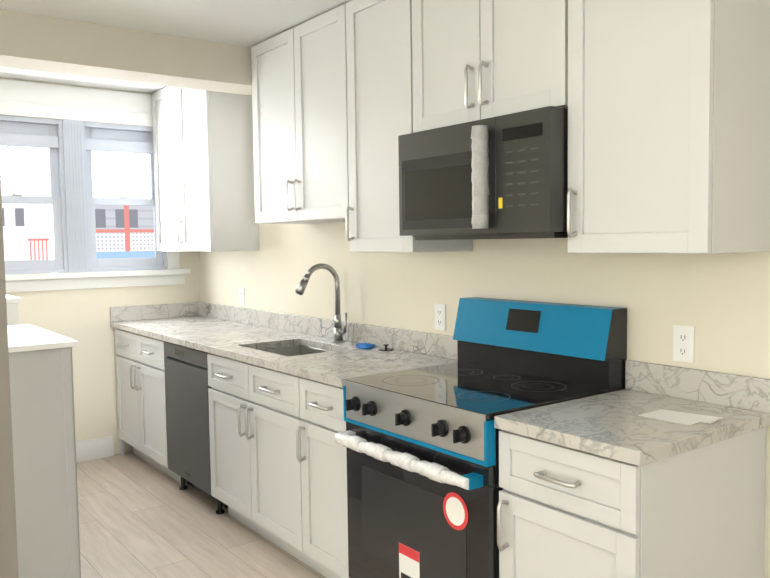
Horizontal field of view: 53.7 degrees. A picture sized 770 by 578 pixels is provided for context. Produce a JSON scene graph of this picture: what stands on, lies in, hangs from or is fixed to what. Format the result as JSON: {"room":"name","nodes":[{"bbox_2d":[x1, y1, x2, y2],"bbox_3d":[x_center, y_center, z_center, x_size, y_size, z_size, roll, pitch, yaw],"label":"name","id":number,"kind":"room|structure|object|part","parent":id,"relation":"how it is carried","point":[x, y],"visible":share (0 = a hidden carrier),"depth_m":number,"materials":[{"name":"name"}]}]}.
{"room":"kitchen","nodes":[
{"label":"kitchen","id":0,"kind":"room"},
{"bbox_2d":[0,172,18,577],"bbox_3d":[-0.893,0.119,1.369,0.365,2.470,0.150,-3,4,-37],"label":"wall","id":1,"kind":"structure","parent":0,"point":[8,553],"depth_m":1.42,"materials":[{"name":"paint"}]},
{"bbox_2d":[0,77,199,454],"bbox_3d":[-3.141,-0.027,4.241,4.400,2.470,0.120,-3,4,-37],"label":"wall","id":2,"kind":"structure","parent":0,"point":[81,317],"depth_m":5.09,"materials":[{"name":"beige paint"}]},
{"bbox_2d":[76,436,113,462],"bbox_3d":[-3.347,1.157,4.060,3.740,0.135,0.020,-3,4,-37],"label":"baseboard","id":3,"kind":"structure","parent":2,"relation":"attached to","point":[95,448],"depth_m":5.09,"materials":[{"name":"white wood"}]},
{"bbox_2d":[0,79,190,291],"bbox_3d":[-2.036,-0.656,4.986,1.490,1.313,0.176,-3,4,-37],"label":"double-hung window","id":4,"kind":"structure","parent":2,"relation":"in","point":[70,139],"depth_m":4.96,"materials":[{"name":"white wood"}]},
{"bbox_2d":[0,9,251,95],"bbox_3d":[-2.308,-1.101,3.035,4.400,0.200,0.250,-3,4,-37],"label":"header beam","id":5,"kind":"structure","parent":0,"point":[36,42],"depth_m":3.68,"materials":[{"name":"beige paint"}]},
{"bbox_2d":[0,0,351,92],"bbox_3d":[-0.661,-1.137,0.818,4.640,0.100,8.474,-3,4,-37],"label":"ceiling","id":6,"kind":"structure","parent":0,"point":[248,23],"depth_m":3.50,"materials":[{"name":"paint"}]},
{"bbox_2d":[77,452,326,577],"bbox_3d":[-0.625,1.428,0.977,4.400,0.100,8.234,-3,4,-37],"label":"floor","id":7,"kind":"structure","parent":0,"point":[139,517],"depth_m":3.76,"materials":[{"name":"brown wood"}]},
{"bbox_2d":[6,294,21,325],"bbox_3d":[-2.200,0.633,3.828,0.616,1.175,0.576,-3,4,-37],"label":"base cabinet","id":8,"kind":"object","parent":7,"relation":"on","point":[12,302],"visible":0.12,"depth_m":3.74,"materials":[{"name":"wood"}]},
{"bbox_2d":[7,324,80,577],"bbox_3d":[-1.672,0.728,3.054,0.667,1.066,0.832,-3,4,-37],"label":"base cabinet","id":9,"kind":"object","parent":7,"relation":"on","point":[43,437],"visible":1,"depth_m":2.86,"materials":[{"name":"paint"}]},
{"bbox_2d":[114,329,180,483],"bbox_3d":[-1.319,0.700,4.975,0.670,0.875,0.938,-3,4,-37],"label":"base cabinet","id":10,"kind":"object","parent":7,"relation":"on","point":[141,398],"depth_m":4.75,"materials":[{"name":"paint"}]},
{"bbox_3d":[-1.804,0.694,5.179,0.018,0.875,0.029,-3,4,-37],"label":"base cabinet filler","id":11,"kind":"part","parent":10,"relation":"part of","materials":[{"name":"white wood"}]},
{"bbox_2d":[164,342,227,513],"bbox_3d":[-0.843,0.736,4.364,0.623,0.867,0.604,-3,4,-37],"label":"dishwasher","id":12,"kind":"object","parent":7,"relation":"on","point":[187,413],"visible":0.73,"depth_m":4.15,"materials":[{"name":"metal"}]},
{"bbox_2d":[207,353,321,573],"bbox_3d":[-0.395,0.764,3.737,0.670,0.875,0.929,-3,4,-37],"label":"base cabinet","id":13,"kind":"object","parent":7,"relation":"on","point":[255,419],"visible":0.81,"depth_m":3.51,"materials":[{"name":"paint"}]},
{"bbox_2d":[110,302,457,387],"bbox_3d":[-0.738,0.367,4.188,0.646,0.400,2.866,-3,4,-37],"label":"countertop","id":14,"kind":"structure","parent":13,"relation":"on","point":[306,347],"depth_m":3.98,"materials":[{"name":"stone"}]},
{"bbox_2d":[258,345,331,356],"bbox_3d":[-0.445,0.455,3.784,0.394,0.265,0.552,-3,4,-37],"label":"sink","id":15,"kind":"object","parent":14,"relation":"in","point":[286,350],"depth_m":4.02,"materials":[{"name":"metal"}]},
{"bbox_2d":[295,263,346,342],"bbox_3d":[-0.315,0.075,3.834,0.278,0.408,0.112,-3,4,-37],"label":"gooseneck faucet","id":16,"kind":"object","parent":14,"relation":"on","point":[339,332],"visible":1,"depth_m":3.89,"materials":[{"name":"metal"}]},
{"bbox_2d":[356,343,374,348],"bbox_3d":[-0.096,0.277,3.703,0.080,0.015,0.110,-3,4,-37],"label":"sponge","id":17,"kind":"object","parent":14,"relation":"on","point":[364,345],"visible":1,"depth_m":3.69,"materials":[{"name":"blue plastic"}]},
{"bbox_2d":[378,344,393,350],"bbox_3d":[0.005,0.276,3.609,0.072,0.027,0.072,-3,4,-37],"label":"stopper","id":18,"kind":"object","parent":14,"relation":"on","point":[385,348],"visible":1,"depth_m":3.60,"materials":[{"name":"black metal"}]},
{"bbox_2d":[296,377,348,577],"bbox_3d":[-0.001,0.791,3.210,0.670,0.875,0.384,-3,4,-37],"label":"base cabinet","id":19,"kind":"object","parent":7,"relation":"on","point":[323,460],"visible":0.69,"depth_m":3.05,"materials":[{"name":"paint"}]},
{"bbox_2d":[334,297,626,577],"bbox_3d":[0.312,0.660,2.717,0.740,1.189,0.756,-3,4,-37],"label":"electric range","id":20,"kind":"object","parent":7,"relation":"on","point":[421,445],"visible":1,"depth_m":2.60,"materials":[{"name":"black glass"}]},
{"bbox_2d":[497,427,765,577],"bbox_3d":[0.716,0.841,2.251,0.670,0.875,0.474,-3,4,-37],"label":"base cabinet","id":21,"kind":"object","parent":7,"relation":"on","point":[564,512],"visible":0.85,"depth_m":2.06,"materials":[{"name":"paint"}]},
{"bbox_2d":[494,360,769,465],"bbox_3d":[0.725,0.335,2.219,0.646,0.134,0.494,-3,4,-37],"label":"countertop","id":22,"kind":"structure","parent":21,"relation":"on","point":[613,425],"depth_m":2.21,"materials":[{"name":"stone"}]},
{"bbox_2d":[638,409,722,425],"bbox_3d":[0.845,0.364,2.168,0.140,0.005,0.190,-3,4,-37],"label":"paper","id":23,"kind":"object","parent":22,"relation":"on","point":[684,418],"visible":1,"depth_m":2.16,"materials":[{"name":"white paper"}]},
{"bbox_2d":[199,222,769,577],"bbox_3d":[1.168,0.037,2.244,0.120,2.470,8.474,-3,4,-37],"label":"wall","id":24,"kind":"structure","parent":0,"point":[720,302],"depth_m":2.98,"materials":[{"name":"beige paint"}]},
{"bbox_2d":[152,86,258,251],"bbox_3d":[-1.207,-0.788,4.962,0.364,1.080,0.907,-3,4,-37],"label":"upper cabinet","id":25,"kind":"object","parent":24,"relation":"attached to","point":[203,150],"visible":0.9,"depth_m":4.67,"materials":[{"name":"paint"}]},
{"bbox_2d":[239,288,244,305],"bbox_3d":[-0.934,0.051,4.963,0.008,0.116,0.072,-3,4,-37],"label":"electrical outlet","id":26,"kind":"object","parent":24,"relation":"attached to","point":[241,296],"visible":1,"depth_m":4.96,"materials":[{"name":"white plastic"}]},
{"bbox_2d":[251,4,348,223],"bbox_3d":[-0.322,-0.802,3.771,0.364,0.929,0.894,-3,4,-37],"label":"upper cabinet","id":27,"kind":"object","parent":24,"relation":"attached to","point":[300,113],"visible":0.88,"depth_m":3.64,"materials":[{"name":"paint"}]},
{"bbox_2d":[345,0,472,251],"bbox_3d":[0.083,-0.699,3.236,0.364,1.080,0.450,-3,4,-37],"label":"upper cabinet","id":28,"kind":"object","parent":24,"relation":"attached to","point":[379,76],"visible":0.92,"depth_m":3.16,"materials":[{"name":"paint"}]},
{"bbox_2d":[434,303,445,330],"bbox_3d":[0.245,0.124,3.384,0.008,0.116,0.072,-3,4,-37],"label":"electrical outlet","id":29,"kind":"object","parent":24,"relation":"attached to","point":[440,315],"visible":1,"depth_m":3.38,"materials":[{"name":"white plastic"}]},
{"bbox_2d":[412,0,567,132],"bbox_3d":[0.443,-0.903,2.734,0.364,0.621,0.758,-3,4,-37],"label":"upper cabinet","id":30,"kind":"object","parent":24,"relation":"attached to","point":[473,60],"visible":0.75,"depth_m":2.63,"materials":[{"name":"paint"}]},
{"bbox_2d":[398,106,567,239],"bbox_3d":[0.411,-0.382,2.737,0.460,0.402,0.758,-3,4,-37],"label":"over-the-range microwave","id":31,"kind":"object","parent":30,"relation":"attached to","point":[502,177],"visible":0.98,"depth_m":2.51,"materials":[{"name":"black metal"}]},
{"bbox_2d":[567,0,769,253],"bbox_3d":[0.819,-0.648,2.250,0.364,1.080,0.474,-3,4,-37],"label":"upper cabinet","id":32,"kind":"object","parent":24,"relation":"attached to","point":[668,126],"visible":1,"depth_m":2.13,"materials":[{"name":"paint"}]},
{"bbox_2d":[673,325,694,362],"bbox_3d":[0.955,0.175,2.434,0.008,0.116,0.072,-3,4,-37],"label":"electrical outlet","id":33,"kind":"object","parent":24,"relation":"attached to","point":[683,343],"visible":1,"depth_m":2.43,"materials":[{"name":"white plastic"}]},
{"label":"outside","id":34,"kind":"structure","parent":0,"visible":0},
{"bbox_2d":[0,145,150,259],"bbox_3d":[-4.860,-1.136,10.153,10.000,10.000,0.001,-3,4,-37],"label":"sky","id":35,"kind":"structure","parent":34,"point":[106,187],"depth_m":10.42,"materials":[{"name":"white"}]},
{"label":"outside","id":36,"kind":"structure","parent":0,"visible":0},
{"bbox_2d":[28,238,48,273],"bbox_3d":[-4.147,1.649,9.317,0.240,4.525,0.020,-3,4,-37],"label":"railing","id":37,"kind":"object","parent":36,"point":[40,239],"depth_m":9.18,"materials":[{"name":"red wood"}]},
{"bbox_2d":[2,203,153,274],"bbox_3d":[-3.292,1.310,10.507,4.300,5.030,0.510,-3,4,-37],"label":"house","id":38,"kind":"structure","parent":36,"point":[23,223],"depth_m":9.44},
{"bbox_2d":[96,205,153,250],"bbox_3d":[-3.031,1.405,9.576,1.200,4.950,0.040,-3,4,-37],"label":"post","id":39,"kind":"object","parent":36,"point":[127,230],"depth_m":9.34,"materials":[{"name":"red wood"}]},
{"bbox_2d":[96,233,154,251],"bbox_3d":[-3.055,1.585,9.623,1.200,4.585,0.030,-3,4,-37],"label":"lattice","id":40,"kind":"object","parent":39,"relation":"attached to","point":[110,242],"visible":0.1,"depth_m":9.36,"materials":[{"name":"white wood"}]},
{"bbox_2d":[97,251,160,271],"bbox_3d":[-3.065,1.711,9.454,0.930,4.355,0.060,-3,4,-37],"label":"bins","id":41,"kind":"object","parent":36,"point":[127,254],"visible":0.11,"depth_m":9.25,"materials":[{"name":"blue plastic"}]}
]}

